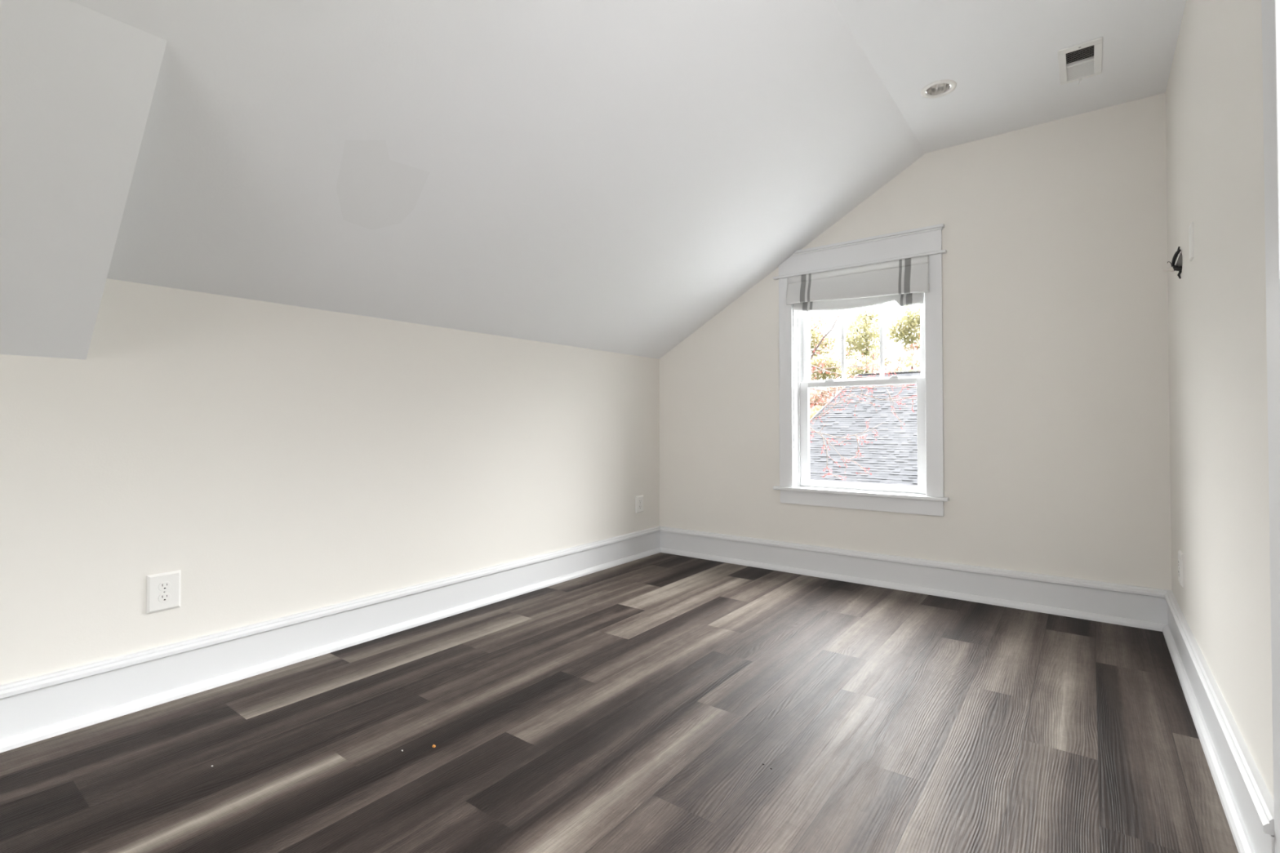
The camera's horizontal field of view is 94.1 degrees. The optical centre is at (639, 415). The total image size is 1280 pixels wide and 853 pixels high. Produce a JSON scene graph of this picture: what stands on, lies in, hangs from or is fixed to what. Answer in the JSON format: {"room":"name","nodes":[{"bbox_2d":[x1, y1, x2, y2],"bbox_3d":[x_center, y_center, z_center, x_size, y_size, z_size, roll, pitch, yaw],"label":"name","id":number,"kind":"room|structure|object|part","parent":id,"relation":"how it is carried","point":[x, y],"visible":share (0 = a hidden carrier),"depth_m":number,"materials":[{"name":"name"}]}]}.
{"room":"empty attic room","nodes":[
{"label":"empty attic room","id":0,"kind":"room"},
{"bbox_2d":[0,278,659,684],"bbox_3d":[-2.212,0.258,1.407,0.160,1.413,7.920,-1,-1,37],"label":"wall","id":1,"kind":"structure","parent":0,"point":[286,460],"depth_m":2.32,"materials":[{"name":"white paint"}]},
{"bbox_2d":[146,569,181,613],"bbox_3d":[-1.626,0.603,2.037,0.011,0.128,0.094,-1,-1,37],"label":"wall outlet","id":2,"kind":"object","parent":1,"relation":"attached to","point":[163,590],"visible":1,"depth_m":2.03,"materials":[{"name":"white plastic"}]},
{"bbox_2d":[158,593,170,602],"bbox_3d":[-1.623,0.623,2.034,0.003,0.028,0.034,-1,-1,37],"label":"receptacle","id":3,"kind":"object","parent":2,"relation":"attached to","point":[162,597],"depth_m":2.03,"materials":[{"name":"white plastic"}]},
{"bbox_2d":[158,582,170,591],"bbox_3d":[-1.623,0.584,2.034,0.003,0.028,0.034,-1,-1,37],"label":"receptacle","id":4,"kind":"object","parent":2,"relation":"attached to","point":[162,586],"depth_m":2.03,"materials":[{"name":"white plastic"}]},
{"bbox_2d":[0,525,660,752],"bbox_3d":[-2.133,0.872,1.341,0.036,0.183,7.600,-1,-1,37],"label":"baseboard","id":5,"kind":"structure","parent":1,"relation":"attached to","point":[37,708],"depth_m":2.26,"materials":[{"name":"white paint"}]},
{"bbox_2d":[635,495,643,513],"bbox_3d":[-0.002,0.624,4.186,0.011,0.118,0.088,-1,-1,37],"label":"wall outlet","id":6,"kind":"object","parent":1,"relation":"attached to","point":[638,500],"visible":1,"depth_m":4.17,"materials":[{"name":"white plastic"}]},
{"bbox_2d":[0,0,1186,359],"bbox_3d":[-1.025,-0.842,0.522,2.822,1.294,7.600,-1,-1,37],"label":"ceiling","id":7,"kind":"structure","parent":0,"point":[609,175],"depth_m":2.10,"materials":[{"name":"white paint"}]},
{"bbox_2d":[920,79,956,97],"bbox_3d":[1.339,-1.503,2.676,0.146,0.084,0.146,-1,-1,37],"label":"recessed light","id":8,"kind":"object","parent":7,"relation":"in","point":[939,88],"visible":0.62,"depth_m":2.70,"materials":[{"name":"white plastic"}]},
{"bbox_2d":[1057,36,1102,85],"bbox_3d":[1.829,-1.514,2.477,0.145,0.157,0.302,-1,-1,37],"label":"ceiling vent","id":9,"kind":"object","parent":7,"relation":"in","point":[1080,61],"visible":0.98,"depth_m":2.51,"materials":[{"name":"white metal"}]},
{"bbox_3d":[1.890,-1.474,2.556,0.092,0.015,0.011,-1,-1,37],"label":"blade","id":10,"kind":"part","parent":9,"relation":"part of","materials":[{"name":"white metal"}]},
{"bbox_3d":[1.882,-1.474,2.547,0.092,0.015,0.011,-1,-1,37],"label":"blade","id":11,"kind":"part","parent":9,"relation":"part of","materials":[{"name":"white metal"}]},
{"bbox_3d":[1.875,-1.474,2.537,0.092,0.015,0.011,-1,-1,37],"label":"blade","id":12,"kind":"part","parent":9,"relation":"part of","materials":[{"name":"white metal"}]},
{"bbox_3d":[1.868,-1.474,2.527,0.092,0.015,0.011,-1,-1,37],"label":"blade","id":13,"kind":"part","parent":9,"relation":"part of","materials":[{"name":"white metal"}]},
{"bbox_3d":[1.861,-1.475,2.518,0.092,0.015,0.011,-1,-1,37],"label":"blade","id":14,"kind":"part","parent":9,"relation":"part of","materials":[{"name":"white metal"}]},
{"bbox_3d":[1.853,-1.475,2.508,0.092,0.015,0.011,-1,-1,37],"label":"blade","id":15,"kind":"part","parent":9,"relation":"part of","materials":[{"name":"white metal"}]},
{"bbox_3d":[1.846,-1.475,2.498,0.092,0.015,0.011,-1,-1,37],"label":"blade","id":16,"kind":"part","parent":9,"relation":"part of","materials":[{"name":"white metal"}]},
{"bbox_3d":[1.839,-1.475,2.489,0.092,0.015,0.011,-1,-1,37],"label":"blade","id":17,"kind":"part","parent":9,"relation":"part of","materials":[{"name":"white metal"}]},
{"bbox_3d":[1.904,-1.474,2.576,0.092,0.015,0.011,-1,-1,37],"label":"blade","id":18,"kind":"part","parent":9,"relation":"part of","materials":[{"name":"white metal"}]},
{"bbox_3d":[1.897,-1.474,2.566,0.092,0.015,0.011,-1,-1,37],"label":"blade","id":19,"kind":"part","parent":9,"relation":"part of","materials":[{"name":"white metal"}]},
{"bbox_2d":[0,552,1238,852],"bbox_3d":[-1.316,0.945,0.021,3.240,0.001,9.120,-1,-1,37],"label":"floor","id":20,"kind":"structure","parent":0,"point":[640,705],"depth_m":1.76,"materials":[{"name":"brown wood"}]},
{"bbox_2d":[658,93,1171,590],"bbox_3d":[1.315,-0.235,3.611,2.822,2.440,0.160,-1,-1,37],"label":"wall","id":21,"kind":"structure","parent":0,"point":[1055,350],"depth_m":3.05,"materials":[{"name":"white paint"}]},
{"bbox_2d":[773,223,949,516],"bbox_3d":[1.327,-0.240,3.611,1.006,1.588,0.266,-1,-1,37],"label":"window","id":22,"kind":"structure","parent":21,"relation":"in","point":[796,486],"depth_m":3.53,"materials":[{"name":"white paint"}]},
{"bbox_3d":[0.929,-0.211,3.789,0.086,1.327,0.020,-1,-1,37],"label":"casing","id":23,"kind":"part","parent":22,"relation":"part of","materials":[{"name":"white paint"}]},
{"bbox_2d":[786,254,929,312],"bbox_3d":[1.277,-0.746,3.538,0.820,0.261,0.121,-1,-1,37],"label":"roman shade","id":24,"kind":"object","parent":22,"relation":"attached to","point":[904,282],"visible":1,"depth_m":3.48,"materials":[{"name":"white fabric"}]},
{"bbox_3d":[1.041,-0.753,3.786,0.088,0.198,0.009,-1,-1,37],"label":"hem panel","id":25,"kind":"part","parent":24,"relation":"part of","materials":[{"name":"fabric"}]},
{"bbox_3d":[1.271,-0.965,3.529,0.959,0.141,0.036,-1,-1,37],"label":"head casing","id":26,"kind":"part","parent":22,"relation":"part of","materials":[{"name":"white paint"}]},
{"bbox_3d":[1.334,0.118,3.607,0.754,0.662,0.032,-1,-1,37],"label":"sash","id":27,"kind":"part","parent":22,"relation":"part of","materials":[{"name":"white plastic"}]},
{"bbox_3d":[1.362,-0.523,3.654,0.754,0.676,0.032,-1,-1,37],"label":"sash","id":28,"kind":"part","parent":22,"relation":"part of","materials":[{"name":"white plastic"}]},
{"bbox_3d":[1.615,-0.219,3.271,0.086,1.327,0.020,-1,-1,37],"label":"casing","id":29,"kind":"part","parent":22,"relation":"part of","materials":[{"name":"white paint"}]},
{"bbox_2d":[659,525,1169,631],"bbox_3d":[1.258,0.892,3.518,2.822,0.183,0.036,-1,-1,37],"label":"baseboard","id":30,"kind":"structure","parent":21,"relation":"attached to","point":[1126,605],"depth_m":3.22,"materials":[{"name":"white paint"}]},
{"bbox_2d":[1164,0,1273,799],"bbox_3d":[0.166,-0.283,-0.383,0.160,2.440,7.920,-1,-1,37],"label":"wall","id":31,"kind":"structure","parent":0,"point":[1217,332],"depth_m":1.60,"materials":[{"name":"white paint"}]},
{"bbox_2d":[1162,246,1182,278],"bbox_3d":[2.062,-0.589,2.311,0.057,0.125,0.062,-1,-1,37],"label":"bracket","id":32,"kind":"object","parent":31,"relation":"attached to","point":[1177,260],"visible":1,"depth_m":2.29,"materials":[{"name":"black metal"}]},
{"bbox_2d":[1177,550,1184,587],"bbox_3d":[2.146,0.608,2.366,0.011,0.128,0.100,-1,-1,37],"label":"wall outlet","id":33,"kind":"object","parent":31,"relation":"attached to","point":[1180,556],"visible":1,"depth_m":2.33,"materials":[{"name":"white plastic"}]},
{"bbox_2d":[1188,221,1193,261],"bbox_3d":[1.898,-0.598,2.053,0.007,0.122,0.062,-1,-1,37],"label":"switch plate","id":34,"kind":"object","parent":31,"relation":"attached to","point":[1191,226],"visible":1,"depth_m":2.03,"materials":[{"name":"white plastic"}]},
{"bbox_2d":[1162,590,1274,852],"bbox_3d":[1.794,0.871,1.917,0.036,0.183,1.945,-1,-1,37],"label":"baseboard","id":35,"kind":"structure","parent":31,"relation":"attached to","point":[1246,799],"depth_m":1.54,"materials":[{"name":"white paint"}]},
{"bbox_2d":[1261,0,1279,852],"bbox_3d":[0.908,-0.135,0.740,0.013,2.170,1.020,-1,-1,37],"label":"trim","id":36,"kind":"structure","parent":31,"relation":"attached to","point":[1270,8],"depth_m":1.11,"materials":[{"name":"white paint"}]},
{"label":"outside","id":37,"kind":"structure","parent":0,"visible":0},
{"label":"ground","id":38,"kind":"structure","parent":37,"visible":0},
{"bbox_2d":[809,404,822,419],"bbox_3d":[8.318,2.351,28.585,1.087,5.684,1.606,0,-1,4],"label":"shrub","id":39,"kind":"object","parent":38,"relation":"on","point":[815,411],"visible":0.22,"depth_m":28.23,"materials":[{"name":"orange plant"}]},
{"bbox_2d":[810,313,840,363],"bbox_3d":[10.908,-0.587,37.493,3.124,11.758,2.667,-1,-1,37],"label":"pine tree","id":40,"kind":"object","parent":38,"relation":"on","point":[815,341],"visible":0.46,"depth_m":37.08,"materials":[{"name":"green plant"}]},
{"bbox_2d":[810,355,841,399],"bbox_3d":[10.176,0.912,32.823,2.392,8.662,1.745,0,-1,10],"label":"tree","id":41,"kind":"object","parent":38,"relation":"on","point":[819,375],"visible":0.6,"depth_m":32.91,"materials":[{"name":"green plant"}]},
{"bbox_2d":[809,386,844,410],"bbox_3d":[8.873,1.753,29.215,1.619,6.903,2.318,0,-1,-30],"label":"tree","id":42,"kind":"object","parent":38,"relation":"on","point":[817,397],"visible":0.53,"depth_m":28.98,"materials":[{"name":"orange plant"}]},
{"bbox_2d":[837,306,889,373],"bbox_3d":[13.339,-0.789,35.582,3.039,12.103,2.877,-1,-1,37],"label":"pine tree","id":43,"kind":"object","parent":38,"relation":"on","point":[862,340],"visible":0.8,"depth_m":35.28,"materials":[{"name":"plant"}]},
{"bbox_2d":[809,370,920,486],"bbox_3d":[10.199,1.796,18.445,13.923,6.513,11.002,-1,-1,37],"label":"neighboring roof","id":44,"kind":"structure","parent":38,"relation":"on","point":[891,459],"depth_m":18.25,"materials":[{"name":"grey"}]},
{"bbox_2d":[809,310,920,479],"bbox_3d":[2.518,1.399,8.970,3.559,7.108,1.514,0,-1,20],"label":"maple","id":45,"kind":"object","parent":38,"relation":"on","point":[834,322],"visible":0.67,"depth_m":8.72,"materials":[{"name":"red plant"}]},
{"bbox_2d":[845,349,920,378],"bbox_3d":[11.791,0.998,28.215,4.098,8.400,1.449,-1,-1,30],"label":"shrub","id":46,"kind":"object","parent":38,"relation":"on","point":[851,370],"visible":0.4,"depth_m":28.47,"materials":[{"name":"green plant"}]},
{"bbox_2d":[884,303,919,371],"bbox_3d":[17.375,-1.270,37.755,4.019,13.103,2.871,-1,-1,37],"label":"pine tree","id":47,"kind":"object","parent":38,"relation":"on","point":[911,321],"visible":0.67,"depth_m":37.62,"materials":[{"name":"plant"}]}
]}

